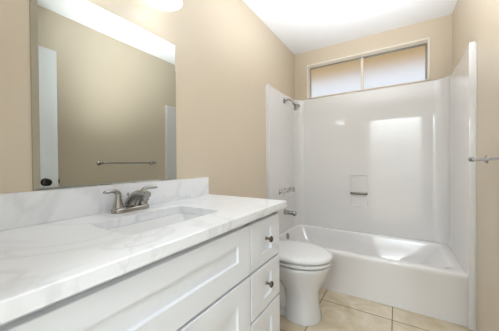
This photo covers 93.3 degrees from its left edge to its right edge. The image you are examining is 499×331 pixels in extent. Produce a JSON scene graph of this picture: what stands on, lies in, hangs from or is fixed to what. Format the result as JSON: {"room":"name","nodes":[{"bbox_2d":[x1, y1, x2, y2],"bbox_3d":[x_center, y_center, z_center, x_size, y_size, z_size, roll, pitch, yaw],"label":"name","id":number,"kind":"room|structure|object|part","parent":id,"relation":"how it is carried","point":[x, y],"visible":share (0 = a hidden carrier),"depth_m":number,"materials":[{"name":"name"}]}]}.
{"room":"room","nodes":[
{"label":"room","id":0,"kind":"room"},
{"bbox_2d":[0,0,294,198],"bbox_3d":[-0.200,-0.144,1.847,0.120,2.462,2.989,0,1,32],"label":"wall","id":1,"kind":"structure","parent":0,"point":[226,56],"depth_m":1.57,"materials":[{"name":"beige paint"}]},
{"bbox_2d":[30,0,176,189],"bbox_3d":[-0.593,-0.299,1.088,0.012,0.764,0.629,0,1,32],"label":"mirror","id":2,"kind":"object","parent":1,"relation":"attached to","point":[103,86],"visible":1,"depth_m":0.99,"materials":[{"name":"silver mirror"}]},
{"bbox_2d":[0,177,208,230],"bbox_3d":[-0.599,0.144,1.069,0.020,0.116,1.204,0,1,32],"label":"backsplash","id":3,"kind":"structure","parent":1,"relation":"attached to","point":[18,209],"depth_m":0.92,"materials":[{"name":"white stone"}]},
{"bbox_2d":[149,0,181,10],"bbox_3d":[-0.517,-0.912,1.022,0.210,0.219,0.485,0,1,32],"label":"vanity light","id":4,"kind":"object","parent":1,"relation":"attached to","point":[168,5],"visible":1,"depth_m":1.21,"materials":[{"name":"white glass"}]},
{"bbox_2d":[243,0,456,54],"bbox_3d":[-0.039,-1.412,0.550,1.764,0.100,4.989,0,1,32],"label":"ceiling","id":5,"kind":"structure","parent":0,"point":[303,26],"depth_m":2.19,"materials":[{"name":"white paint"}]},
{"bbox_2d":[295,14,451,99],"bbox_3d":[1.256,-0.163,2.631,1.524,2.462,0.120,0,1,32],"label":"wall","id":6,"kind":"structure","parent":0,"point":[439,30],"depth_m":2.40,"materials":[{"name":"beige paint"}]},
{"bbox_2d":[307,37,429,98],"bbox_3d":[1.244,-1.022,2.620,1.198,0.405,0.124,0,1,32],"label":"window","id":7,"kind":"structure","parent":6,"relation":"in","point":[409,62],"depth_m":2.60,"materials":[{"name":"white glass"}]},
{"bbox_3d":[1.023,-1.021,2.798,0.590,0.365,0.004,0,1,32],"label":"pane","id":8,"kind":"part","parent":7,"relation":"part of","materials":[{"name":"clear glass"}]},
{"bbox_3d":[1.023,-1.021,2.798,0.600,0.375,0.016,0,1,32],"label":"sash","id":9,"kind":"part","parent":7,"relation":"part of","materials":[{"name":"white glass"}]},
{"bbox_3d":[1.260,-1.021,2.636,0.026,0.373,0.008,0,1,32],"label":"meeting rail","id":10,"kind":"part","parent":7,"relation":"part of","materials":[{"name":"beige paint"}]},
{"bbox_3d":[1.515,-1.021,2.509,0.578,0.365,0.004,0,1,32],"label":"pane","id":11,"kind":"part","parent":7,"relation":"part of","materials":[{"name":"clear glass"}]},
{"bbox_3d":[1.515,-1.021,2.509,0.588,0.375,0.014,0,1,32],"label":"sash","id":12,"kind":"part","parent":7,"relation":"part of","materials":[{"name":"white glass"}]},
{"bbox_2d":[280,287,473,330],"bbox_3d":[-0.020,1.149,0.577,1.764,0.100,4.989,0,1,32],"label":"floor","id":13,"kind":"structure","parent":0,"point":[340,311],"depth_m":1.66,"materials":[{"name":"beige tile"}]},
{"bbox_2d":[0,211,279,330],"bbox_3d":[-0.360,0.667,0.924,0.574,0.858,1.172,0,1,32],"label":"vanity cabinet","id":14,"kind":"object","parent":13,"relation":"on","point":[229,280],"visible":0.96,"depth_m":0.74,"materials":[{"name":"white paint"}]},
{"bbox_2d":[0,177,286,324],"bbox_3d":[-0.359,0.161,0.935,0.570,0.151,1.229,0,1,32],"label":"countertop","id":15,"kind":"structure","parent":14,"relation":"on","point":[56,244],"depth_m":0.73,"materials":[{"name":"white stone"}]},
{"bbox_2d":[103,186,157,213],"bbox_3d":[-0.520,0.150,1.053,0.192,0.104,0.177,-1,1,-16],"label":"faucet","id":16,"kind":"object","parent":15,"relation":"on","point":[142,196],"visible":1,"depth_m":1.01,"materials":[{"name":"silver metal"}]},
{"bbox_3d":[-0.572,0.119,0.987,0.025,0.040,0.086,0,1,17],"label":"lever","id":17,"kind":"part","parent":16,"relation":"part of","materials":[{"name":"silver metal"}]},
{"bbox_3d":[-0.565,0.150,1.013,0.044,0.072,0.044,0,1,32],"label":"handle","id":18,"kind":"part","parent":16,"relation":"part of","materials":[{"name":"silver metal"}]},
{"bbox_3d":[-0.534,0.192,1.062,0.056,0.020,0.172,0,1,32],"label":"plate","id":19,"kind":"part","parent":16,"relation":"part of","materials":[{"name":"silver metal"}]},
{"bbox_3d":[-0.495,0.149,1.038,0.156,0.085,0.048,0,1,32],"label":"spout","id":20,"kind":"part","parent":16,"relation":"part of","materials":[{"name":"silver metal"}]},
{"bbox_3d":[-0.503,0.148,1.111,0.044,0.072,0.044,0,1,32],"label":"handle","id":21,"kind":"part","parent":16,"relation":"part of","materials":[{"name":"silver metal"}]},
{"bbox_3d":[-0.484,0.117,1.128,0.086,0.040,0.025,-1,1,-43],"label":"lever","id":22,"kind":"part","parent":16,"relation":"part of","materials":[{"name":"silver metal"}]},
{"bbox_2d":[107,213,202,234],"bbox_3d":[-0.346,0.311,0.936,0.297,0.147,0.460,0,1,32],"label":"sink","id":23,"kind":"object","parent":15,"relation":"in","point":[147,225],"visible":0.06,"depth_m":1.04,"materials":[{"name":"white ceramic"}]},
{"bbox_3d":[-0.109,0.730,0.860,0.021,0.493,0.396,0,1,32],"label":"door","id":24,"kind":"part","parent":14,"relation":"part of","materials":[{"name":"white paint"}]},
{"bbox_3d":[0.075,0.363,1.156,0.021,0.211,0.293,0,1,32],"label":"drawer","id":25,"kind":"part","parent":14,"relation":"part of","materials":[{"name":"white paint"}]},
{"bbox_3d":[0.076,0.584,1.158,0.021,0.208,0.293,0,1,32],"label":"drawer","id":26,"kind":"part","parent":14,"relation":"part of","materials":[{"name":"white paint"}]},
{"bbox_3d":[0.078,0.836,1.161,0.021,0.272,0.293,0,1,32],"label":"drawer","id":27,"kind":"part","parent":14,"relation":"part of","materials":[{"name":"white paint"}]},
{"bbox_3d":[0.097,0.359,1.153,0.037,0.031,0.031,0,1,32],"label":"knob","id":28,"kind":"part","parent":14,"relation":"part of","materials":[{"name":"silver metal"}]},
{"bbox_3d":[0.099,0.580,1.155,0.037,0.031,0.031,0,1,32],"label":"knob","id":29,"kind":"part","parent":14,"relation":"part of","materials":[{"name":"silver metal"}]},
{"bbox_2d":[276,211,332,325],"bbox_3d":[0.267,0.702,1.794,0.703,0.761,0.460,0,1,32],"label":"toilet","id":30,"kind":"object","parent":13,"relation":"on","point":[303,266],"visible":0.52,"depth_m":1.61,"materials":[{"name":"white ceramic"}]},
{"bbox_3d":[0.301,0.887,1.776,0.603,0.391,0.370,0,1,32],"label":"bowl","id":31,"kind":"part","parent":30,"relation":"part of","materials":[{"name":"white ceramic"}]},
{"bbox_3d":[0.358,0.670,1.736,0.479,0.042,0.378,0,1,32],"label":"seat","id":32,"kind":"part","parent":30,"relation":"part of","materials":[{"name":"white plastic"}]},
{"bbox_3d":[0.355,0.629,1.738,0.495,0.038,0.386,0,1,32],"label":"lid","id":33,"kind":"part","parent":30,"relation":"part of","materials":[{"name":"white plastic"}]},
{"bbox_2d":[266,41,476,330],"bbox_3d":[1.017,0.135,2.246,1.523,1.874,0.786,0,1,32],"label":"tub surround","id":34,"kind":"object","parent":13,"relation":"on","point":[390,161],"visible":0.91,"depth_m":2.39,"materials":[{"name":"white plastic"}]},
{"bbox_2d":[284,209,296,215],"bbox_3d":[0.449,0.516,2.579,0.134,0.062,0.060,0,1,32],"label":"tub spout","id":35,"kind":"object","parent":34,"relation":"attached to","point":[288,212],"visible":1,"depth_m":2.56,"materials":[{"name":"silver metal"}]},
{"bbox_2d":[283,98,299,109],"bbox_3d":[0.460,-0.668,2.554,0.181,0.149,0.080,0,1,32],"label":"shower head","id":36,"kind":"object","parent":34,"relation":"attached to","point":[296,106],"visible":1,"depth_m":2.53},
{"bbox_2d":[279,224,467,326],"bbox_3d":[1.030,0.899,2.267,1.518,0.345,0.755,0,1,32],"label":"bathtub","id":37,"kind":"object","parent":13,"relation":"on","point":[426,278],"visible":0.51,"depth_m":1.88,"materials":[{"name":"white ceramic"}]},
{"bbox_2d":[452,0,498,330],"bbox_3d":[1.196,-0.145,0.979,0.120,2.462,2.989,0,1,32],"label":"wall","id":38,"kind":"structure","parent":0,"point":[472,20],"depth_m":1.35,"materials":[{"name":"beige paint"}]},
{"bbox_2d":[468,155,498,162],"bbox_3d":[1.152,-0.031,1.097,0.080,0.048,0.658,0,1,32],"label":"towel bar","id":39,"kind":"object","parent":38,"relation":"attached to","point":[486,158],"visible":1,"depth_m":1.23,"materials":[{"name":"silver metal"}]},
{"bbox_3d":[1.313,-0.035,1.356,0.080,0.048,0.048,0,1,32],"label":"bar post","id":40,"kind":"part","parent":39,"relation":"part of","materials":[{"name":"silver metal"}]},
{"bbox_3d":[1.130,-0.031,1.110,0.015,0.015,0.650,0,1,32],"label":"rod","id":41,"kind":"part","parent":39,"relation":"part of","materials":[{"name":"silver metal"}]}
]}

